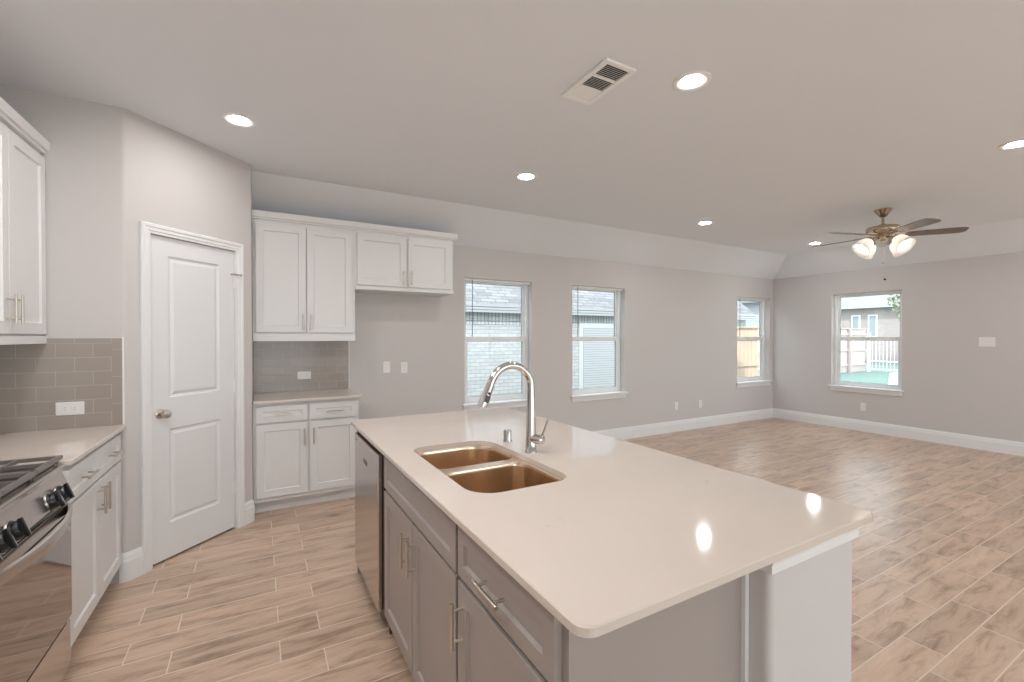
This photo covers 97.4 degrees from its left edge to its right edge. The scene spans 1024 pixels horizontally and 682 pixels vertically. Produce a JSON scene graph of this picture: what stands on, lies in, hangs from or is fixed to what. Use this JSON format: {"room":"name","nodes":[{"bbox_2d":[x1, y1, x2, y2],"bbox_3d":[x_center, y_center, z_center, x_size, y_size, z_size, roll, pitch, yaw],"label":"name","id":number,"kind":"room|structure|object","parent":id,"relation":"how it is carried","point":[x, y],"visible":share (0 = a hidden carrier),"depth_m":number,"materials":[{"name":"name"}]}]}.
{"room":"kitchen","nodes":[
{"label":"kitchen","id":0,"kind":"room"},
{"bbox_2d":[0,84,252,583],"bbox_3d":[-2.374,-0.058,3.200,0.620,2.900,1.929,0,1,11],"label":"wall","id":1,"kind":"structure","parent":0,"point":[109,169],"depth_m":2.61,"materials":[{"name":"grey paint"}]},
{"bbox_2d":[0,97,49,344],"bbox_3d":[-2.429,-0.527,2.000,0.342,1.089,0.868,0,1,-29],"label":"upper cabinet","id":2,"kind":"object","parent":1,"relation":"attached to","point":[22,165],"visible":1,"depth_m":2.19,"materials":[{"name":"white paint"}]},
{"bbox_2d":[0,337,124,432],"bbox_3d":[-2.512,0.231,2.454,0.616,0.506,0.010,0,1,-29],"label":"tile backsplash","id":3,"kind":"structure","parent":1,"relation":"attached to","point":[34,378],"depth_m":2.47,"materials":[{"name":"grey tile"}]},
{"bbox_2d":[55,401,83,415],"bbox_3d":[-2.441,0.373,2.486,0.118,0.072,0.008,0,1,-29],"label":"wall outlet","id":4,"kind":"object","parent":3,"relation":"attached to","point":[63,408],"visible":1,"depth_m":2.48,"materials":[{"name":"white plastic"}]},
{"bbox_2d":[61,406,67,411],"bbox_3d":[-2.457,0.373,2.474,0.028,0.028,0.002,0,1,-29],"label":"socket","id":5,"kind":"object","parent":4,"relation":"attached to","point":[63,408],"depth_m":2.47,"materials":[{"name":"grey plastic"}]},
{"bbox_2d":[71,406,77,410],"bbox_3d":[-2.422,0.373,2.494,0.028,0.028,0.002,0,1,-29],"label":"socket","id":6,"kind":"object","parent":4,"relation":"attached to","point":[73,408],"depth_m":2.49,"materials":[{"name":"grey plastic"}]},
{"bbox_2d":[119,546,143,583],"bbox_3d":[-2.235,1.314,2.644,0.030,0.165,0.117,0,1,27],"label":"baseboard","id":7,"kind":"structure","parent":1,"relation":"attached to","point":[131,567],"depth_m":2.63,"materials":[{"name":"white paint"}]},
{"bbox_2d":[139,221,244,573],"bbox_3d":[-2.149,0.337,3.046,0.168,2.112,0.723,0,1,16],"label":"door","id":8,"kind":"structure","parent":1,"relation":"in","point":[191,285],"depth_m":3.00,"materials":[{"name":"white paint"}]},
{"bbox_2d":[245,499,254,524],"bbox_3d":[-2.008,1.307,3.440,0.018,0.165,0.089,0,1,14],"label":"baseboard","id":9,"kind":"structure","parent":1,"relation":"attached to","point":[249,506],"depth_m":3.44,"materials":[{"name":"white paint"}]},
{"bbox_2d":[0,0,1023,278],"bbox_3d":[2.491,-1.309,2.135,9.418,0.540,8.054,0,1,-29],"label":"ceiling","id":10,"kind":"structure","parent":0,"point":[813,118],"depth_m":2.65,"materials":[{"name":"white paint"}]},
{"bbox_2d":[220,112,256,127],"bbox_3d":[-1.665,-1.344,2.745,0.190,0.007,0.190,0,1,-29],"label":"recessed light","id":11,"kind":"object","parent":10,"relation":"in","point":[243,121],"visible":1,"depth_m":2.74,"materials":[{"name":"white metal"}]},
{"bbox_2d":[515,172,536,180],"bbox_3d":[0.115,-1.352,3.709,0.190,0.007,0.190,0,1,-29],"label":"recessed light","id":12,"kind":"object","parent":10,"relation":"in","point":[525,176],"visible":1,"depth_m":3.70,"materials":[{"name":"white metal"}]},
{"bbox_2d":[561,58,636,104],"bbox_3d":[0.442,-1.336,2.336,0.194,0.014,0.373,0,1,-29],"label":"ceiling vent","id":13,"kind":"object","parent":10,"relation":"in","point":[609,73],"visible":1,"depth_m":2.32,"materials":[{"name":"white metal"}]},
{"bbox_2d":[672,70,711,91],"bbox_3d":[0.929,-1.340,2.325,0.190,0.007,0.190,0,1,-29],"label":"recessed light","id":14,"kind":"object","parent":10,"relation":"in","point":[697,79],"visible":1,"depth_m":2.32,"materials":[{"name":"white metal"}]},
{"bbox_2d":[696,221,713,224],"bbox_3d":[2.237,-1.365,5.219,0.190,0.007,0.190,0,1,-29],"label":"recessed light","id":15,"kind":"object","parent":10,"relation":"in","point":[702,222],"visible":1,"depth_m":5.22,"materials":[{"name":"white metal"}]},
{"bbox_2d":[807,242,822,244],"bbox_3d":[4.280,-1.375,6.359,0.190,0.007,0.190,0,1,-29],"label":"recessed light","id":16,"kind":"object","parent":10,"relation":"in","point":[813,243],"visible":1,"depth_m":6.35,"materials":[{"name":"white metal"}]},
{"bbox_2d":[814,208,968,279],"bbox_3d":[3.834,-0.996,4.731,1.296,0.737,1.239,0,1,-29],"label":"ceiling fan","id":17,"kind":"object","parent":10,"relation":"hanging from","point":[899,244],"visible":1,"depth_m":4.58,"materials":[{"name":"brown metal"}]},
{"bbox_2d":[998,139,1023,149],"bbox_3d":[3.464,-1.347,3.082,0.190,0.007,0.190,0,1,-29],"label":"recessed light","id":18,"kind":"object","parent":10,"relation":"in","point":[1016,144],"visible":1,"depth_m":3.10,"materials":[{"name":"white metal"}]},
{"bbox_2d":[253,245,772,431],"bbox_3d":[1.173,0.116,6.119,8.136,2.500,0.160,0,1,-29],"label":"wall","id":19,"kind":"structure","parent":0,"point":[678,327],"depth_m":5.79,"materials":[{"name":"grey paint"}]},
{"bbox_2d":[253,341,349,392],"bbox_3d":[-1.968,0.233,4.251,0.824,0.469,0.010,0,1,-29],"label":"tile backsplash","id":20,"kind":"structure","parent":19,"relation":"attached to","point":[276,364],"depth_m":4.23,"materials":[{"name":"grey tile"}]},
{"bbox_2d":[297,371,310,378],"bbox_3d":[-1.961,0.323,4.247,0.118,0.072,0.008,0,1,-29],"label":"wall outlet","id":21,"kind":"object","parent":20,"relation":"attached to","point":[303,374],"visible":1,"depth_m":4.25,"materials":[{"name":"white plastic"}]},
{"bbox_2d":[252,209,354,340],"bbox_3d":[-1.875,-0.545,4.075,0.819,1.089,0.395,0,1,-29],"label":"upper cabinet","id":22,"kind":"object","parent":19,"relation":"attached to","point":[303,267],"visible":1,"depth_m":3.92,"materials":[{"name":"white paint"}]},
{"bbox_2d":[383,361,389,372],"bbox_3d":[-1.291,0.269,4.635,0.072,0.118,0.008,0,1,-29],"label":"light switch","id":23,"kind":"object","parent":19,"relation":"attached to","point":[386,364],"visible":1,"depth_m":4.63,"materials":[{"name":"white plastic"}]},
{"bbox_2d":[401,362,406,372],"bbox_3d":[-1.133,0.279,4.724,0.072,0.118,0.008,0,1,-29],"label":"wall outlet","id":24,"kind":"object","parent":19,"relation":"attached to","point":[403,364],"visible":1,"depth_m":4.72,"materials":[{"name":"white plastic"}]},
{"bbox_2d":[355,222,457,296],"bbox_3d":[-1.081,-0.788,4.520,1.004,0.612,0.395,0,1,-29],"label":"upper cabinet","id":25,"kind":"object","parent":19,"relation":"attached to","point":[388,259],"visible":0.92,"depth_m":4.36,"materials":[{"name":"white paint"}]},
{"bbox_2d":[462,281,535,410],"bbox_3d":[-0.176,0.039,5.329,0.955,1.509,0.200,0,1,-29],"label":"window","id":26,"kind":"structure","parent":19,"relation":"in","point":[518,400],"depth_m":5.41,"materials":[{"name":"white plastic"}]},
{"bbox_2d":[464,278,529,336],"bbox_3d":[-0.169,-0.384,5.318,0.882,0.664,0.051,0,1,-29],"label":"window blind","id":27,"kind":"object","parent":26,"relation":"attached to","point":[465,279],"visible":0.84,"depth_m":5.22,"materials":[{"name":"white plastic"}]},
{"bbox_2d":[570,288,627,401],"bbox_3d":[1.142,0.032,6.072,0.968,1.509,0.200,0,1,-29],"label":"window","id":28,"kind":"structure","parent":19,"relation":"in","point":[607,392],"depth_m":6.19,"materials":[{"name":"white plastic"}]},
{"bbox_2d":[572,285,622,336],"bbox_3d":[1.149,-0.390,6.060,0.895,0.664,0.051,0,1,-29],"label":"blind headrail","id":29,"kind":"object","parent":28,"relation":"attached to","point":[583,287],"visible":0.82,"depth_m":6.04,"materials":[{"name":"white plastic"}]},
{"bbox_2d":[674,402,677,409],"bbox_3d":[2.466,0.976,6.758,0.072,0.118,0.008,0,1,-29],"label":"wall outlet","id":30,"kind":"object","parent":19,"relation":"attached to","point":[675,403],"visible":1,"depth_m":6.75,"materials":[{"name":"white plastic"}]},
{"bbox_2d":[593,408,772,439],"bbox_3d":[1.514,1.283,6.220,7.133,0.165,0.016,0,1,-29],"label":"baseboard","id":31,"kind":"structure","parent":19,"relation":"attached to","point":[623,433],"depth_m":6.83,"materials":[{"name":"white paint"}]},
{"bbox_2d":[736,299,772,387],"bbox_3d":[4.104,0.018,7.740,0.973,1.509,0.200,0,1,-29],"label":"window","id":32,"kind":"structure","parent":19,"relation":"in","point":[759,380],"depth_m":7.97,"materials":[{"name":"white plastic"}]},
{"bbox_2d":[737,297,767,300],"bbox_3d":[4.111,-0.405,7.729,0.900,0.664,0.051,0,1,-29],"label":"blind headrail","id":33,"kind":"object","parent":32,"relation":"attached to","point":[737,297],"visible":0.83,"depth_m":7.72,"materials":[{"name":"white plastic"}]},
{"bbox_2d":[60,417,1023,681],"bbox_3d":[2.526,1.460,2.282,9.638,0.120,8.274,0,1,-29],"label":"floor","id":34,"kind":"structure","parent":0,"point":[938,567],"depth_m":2.60,"materials":[{"name":"brown wood"}]},
{"bbox_2d":[0,455,74,681],"bbox_3d":[-1.873,0.928,1.390,0.679,0.960,0.756,0,1,-29],"label":"gas range","id":35,"kind":"object","parent":34,"relation":"on","point":[36,514],"visible":1,"depth_m":1.57,"materials":[{"name":"silver metal"}]},
{"bbox_2d":[0,463,64,509],"bbox_3d":[-1.907,0.511,1.367,0.601,0.017,0.756,0,1,-29],"label":"cooktop","id":36,"kind":"object","parent":35,"relation":"in","point":[7,500],"depth_m":1.60,"materials":[{"name":"silver metal"}]},
{"bbox_2d":[62,434,122,646],"bbox_3d":[-2.293,0.955,2.090,0.655,0.893,0.868,0,1,-29],"label":"base cabinet","id":37,"kind":"object","parent":34,"relation":"on","point":[94,480],"visible":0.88,"depth_m":2.16,"materials":[{"name":"white paint"}]},
{"bbox_2d":[0,424,125,466],"bbox_3d":[-2.303,0.498,2.081,0.634,0.020,0.868,0,1,-29],"label":"countertop","id":38,"kind":"structure","parent":37,"relation":"on","point":[73,444],"depth_m":2.16,"materials":[{"name":"beige stone"}]},
{"bbox_2d":[253,398,358,512],"bbox_3d":[-1.823,0.939,3.982,0.806,0.893,0.630,0,1,-29],"label":"base cabinet","id":39,"kind":"object","parent":34,"relation":"on","point":[304,451],"visible":0.92,"depth_m":3.73,"materials":[{"name":"white paint"}]},
{"bbox_2d":[253,388,361,403],"bbox_3d":[-1.819,0.481,3.990,0.826,0.020,0.615,0,1,-29],"label":"countertop","id":40,"kind":"structure","parent":39,"relation":"on","point":[326,394],"depth_m":3.90,"materials":[{"name":"beige stone"}]},
{"bbox_2d":[355,432,385,612],"bbox_3d":[-0.534,0.972,2.565,0.586,0.852,0.617,0,1,-29],"label":"dishwasher","id":41,"kind":"object","parent":34,"relation":"on","point":[369,461],"visible":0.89,"depth_m":2.33,"materials":[{"name":"grey metal"}]},
{"bbox_2d":[357,431,392,633],"bbox_3d":[-0.520,0.952,2.566,0.574,0.892,0.673,0,1,-29],"label":"panel","id":42,"kind":"object","parent":34,"relation":"on","point":[358,570],"visible":0.14,"depth_m":2.16,"materials":[{"name":"grey paint"}]},
{"bbox_2d":[384,456,460,681],"bbox_3d":[-0.153,0.957,1.865,0.613,0.894,0.904,0,1,-29],"label":"base cabinet","id":43,"kind":"object","parent":34,"relation":"on","point":[421,577],"visible":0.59,"depth_m":1.67,"materials":[{"name":"grey paint"}]},
{"bbox_2d":[450,526,565,681],"bbox_3d":[0.197,0.962,1.245,0.613,0.894,0.518,0,1,-29],"label":"base cabinet","id":44,"kind":"object","parent":34,"relation":"on","point":[505,634],"visible":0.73,"depth_m":1.11,"materials":[{"name":"grey paint"}]},
{"bbox_2d":[566,574,748,681],"bbox_3d":[0.357,0.965,1.025,0.560,0.892,0.022,0,1,-29],"label":"panel","id":45,"kind":"object","parent":34,"relation":"on","point":[703,637],"visible":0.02,"depth_m":1.04,"materials":[{"name":"grey paint"}]},
{"bbox_2d":[749,526,861,681],"bbox_3d":[0.285,0.955,2.146,0.460,0.893,2.201,0,1,-29],"label":"wall","id":46,"kind":"structure","parent":34,"relation":"on","point":[800,604],"depth_m":1.18,"materials":[{"name":"grey paint"}]},
{"bbox_2d":[351,407,872,637],"bbox_3d":[0.036,0.498,2.017,1.073,0.020,2.251,0,1,-29],"label":"countertop","id":47,"kind":"structure","parent":46,"relation":"on","point":[629,533],"depth_m":1.28,"materials":[{"name":"beige stone"}]},
{"bbox_2d":[417,445,562,492],"bbox_3d":[-0.119,0.624,1.833,0.437,0.226,0.770,0,1,-29],"label":"sink","id":48,"kind":"object","parent":47,"relation":"in","point":[476,468],"visible":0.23,"depth_m":1.88,"materials":[{"name":"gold metal"}]},
{"bbox_2d":[503,429,511,441],"bbox_3d":[-0.022,0.459,2.190,0.044,0.056,0.044,0,1,-29],"label":"air gap cap","id":49,"kind":"object","parent":47,"relation":"on","point":[507,432],"visible":1,"depth_m":2.17,"materials":[{"name":"silver metal"}]},
{"bbox_2d":[478,361,548,453],"bbox_3d":[0.004,0.289,1.904,0.301,0.402,0.107,0,1,-29],"label":"kitchen faucet","id":50,"kind":"object","parent":47,"relation":"on","point":[532,438],"visible":1,"depth_m":1.95,"materials":[{"name":"silver metal"}]},
{"bbox_2d":[739,301,758,326],"bbox_3d":[10.232,-0.558,20.338,1.400,3.800,3.000,0,1,-29],"label":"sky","id":51,"kind":"structure","parent":0,"point":[753,306],"depth_m":19.40,"materials":[{"name":"grey"}]},
{"bbox_2d":[773,251,1023,441],"bbox_3d":[6.619,0.130,4.577,0.160,2.500,7.874,0,1,-29],"label":"wall","id":52,"kind":"structure","parent":0,"point":[952,383],"depth_m":6.11,"materials":[{"name":"grey paint"}]},
{"bbox_2d":[860,403,865,410],"bbox_3d":[5.285,0.993,6.780,0.008,0.118,0.072,0,1,-29],"label":"wall outlet","id":53,"kind":"object","parent":52,"relation":"attached to","point":[862,405],"visible":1,"depth_m":6.78,"materials":[{"name":"white plastic"}]},
{"bbox_2d":[827,290,903,395],"bbox_3d":[5.343,0.026,6.790,0.200,1.509,0.963,0,1,-29],"label":"window","id":54,"kind":"structure","parent":52,"relation":"in","point":[861,387],"depth_m":6.86,"materials":[{"name":"white plastic"}]},
{"bbox_2d":[773,408,1023,456],"bbox_3d":[6.543,1.298,4.544,0.016,0.165,7.874,0,1,-29],"label":"baseboard","id":55,"kind":"structure","parent":52,"relation":"attached to","point":[948,438],"depth_m":6.28,"materials":[{"name":"white paint"}]},
{"bbox_2d":[979,337,995,346],"bbox_3d":[5.932,0.011,5.622,0.009,0.118,0.150,0,1,-29],"label":"light switch","id":56,"kind":"object","parent":52,"relation":"attached to","point":[983,341],"visible":1,"depth_m":5.62,"materials":[{"name":"white plastic"}]},
{"label":"outside","id":57,"kind":"structure","parent":0,"visible":0},
{"bbox_2d":[841,361,897,385],"bbox_3d":[11.290,1.364,34.980,66.000,0.300,40.156,0,1,-29],"label":"lawn","id":58,"kind":"structure","parent":57,"point":[875,376],"depth_m":18.27,"materials":[{"name":"green plant"}]},
{"bbox_2d":[466,283,757,402],"bbox_3d":[-1.660,-1.056,11.698,15.200,4.947,7.171,0,1,-29],"label":"house","id":59,"kind":"structure","parent":58,"relation":"on","point":[496,308],"depth_m":8.80,"materials":[{"name":"grey brick"}]},
{"bbox_2d":[737,326,758,380],"bbox_3d":[5.049,0.552,10.046,1.545,1.760,0.200,0,1,-29],"label":"wooden fence","id":60,"kind":"object","parent":58,"relation":"on","point":[747,350],"visible":0.27,"depth_m":10.24,"materials":[{"name":"brown wood"}]},
{"bbox_2d":[751,326,865,375],"bbox_3d":[11.705,0.421,17.584,8.745,1.890,0.200,0,1,-29],"label":"wooden fence","id":61,"kind":"object","parent":58,"relation":"on","point":[852,352],"visible":0.2,"depth_m":19.02,"materials":[{"name":"white wood"}]},
{"bbox_2d":[841,294,899,362],"bbox_3d":[26.732,-1.884,28.934,10.000,6.300,7.200,0,1,-29],"label":"house","id":62,"kind":"structure","parent":58,"relation":"on","point":[871,314],"depth_m":27.65,"materials":[{"name":"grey brick"}]},
{"bbox_2d":[886,294,899,321],"bbox_3d":[20.748,-1.090,22.259,3.431,4.850,3.471,0,1,-29],"label":"tree","id":63,"kind":"object","parent":58,"relation":"on","point":[897,297],"visible":0.06,"depth_m":23.02,"materials":[{"name":"green plant"}]},
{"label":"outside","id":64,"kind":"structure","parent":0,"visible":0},
{"bbox_2d":[888,372,897,389],"bbox_3d":[15.855,1.416,10.783,21.800,0.020,15.200,0,1,-29],"label":"patio","id":65,"kind":"structure","parent":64,"point":[893,377],"depth_m":16.29,"materials":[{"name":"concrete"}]},
{"bbox_2d":[867,333,897,371],"bbox_3d":[18.815,0.547,14.078,0.100,1.700,13.050,0,1,-29],"label":"iron fence","id":66,"kind":"object","parent":65,"relation":"on","point":[869,360],"visible":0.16,"depth_m":19.59,"materials":[{"name":"white metal"}]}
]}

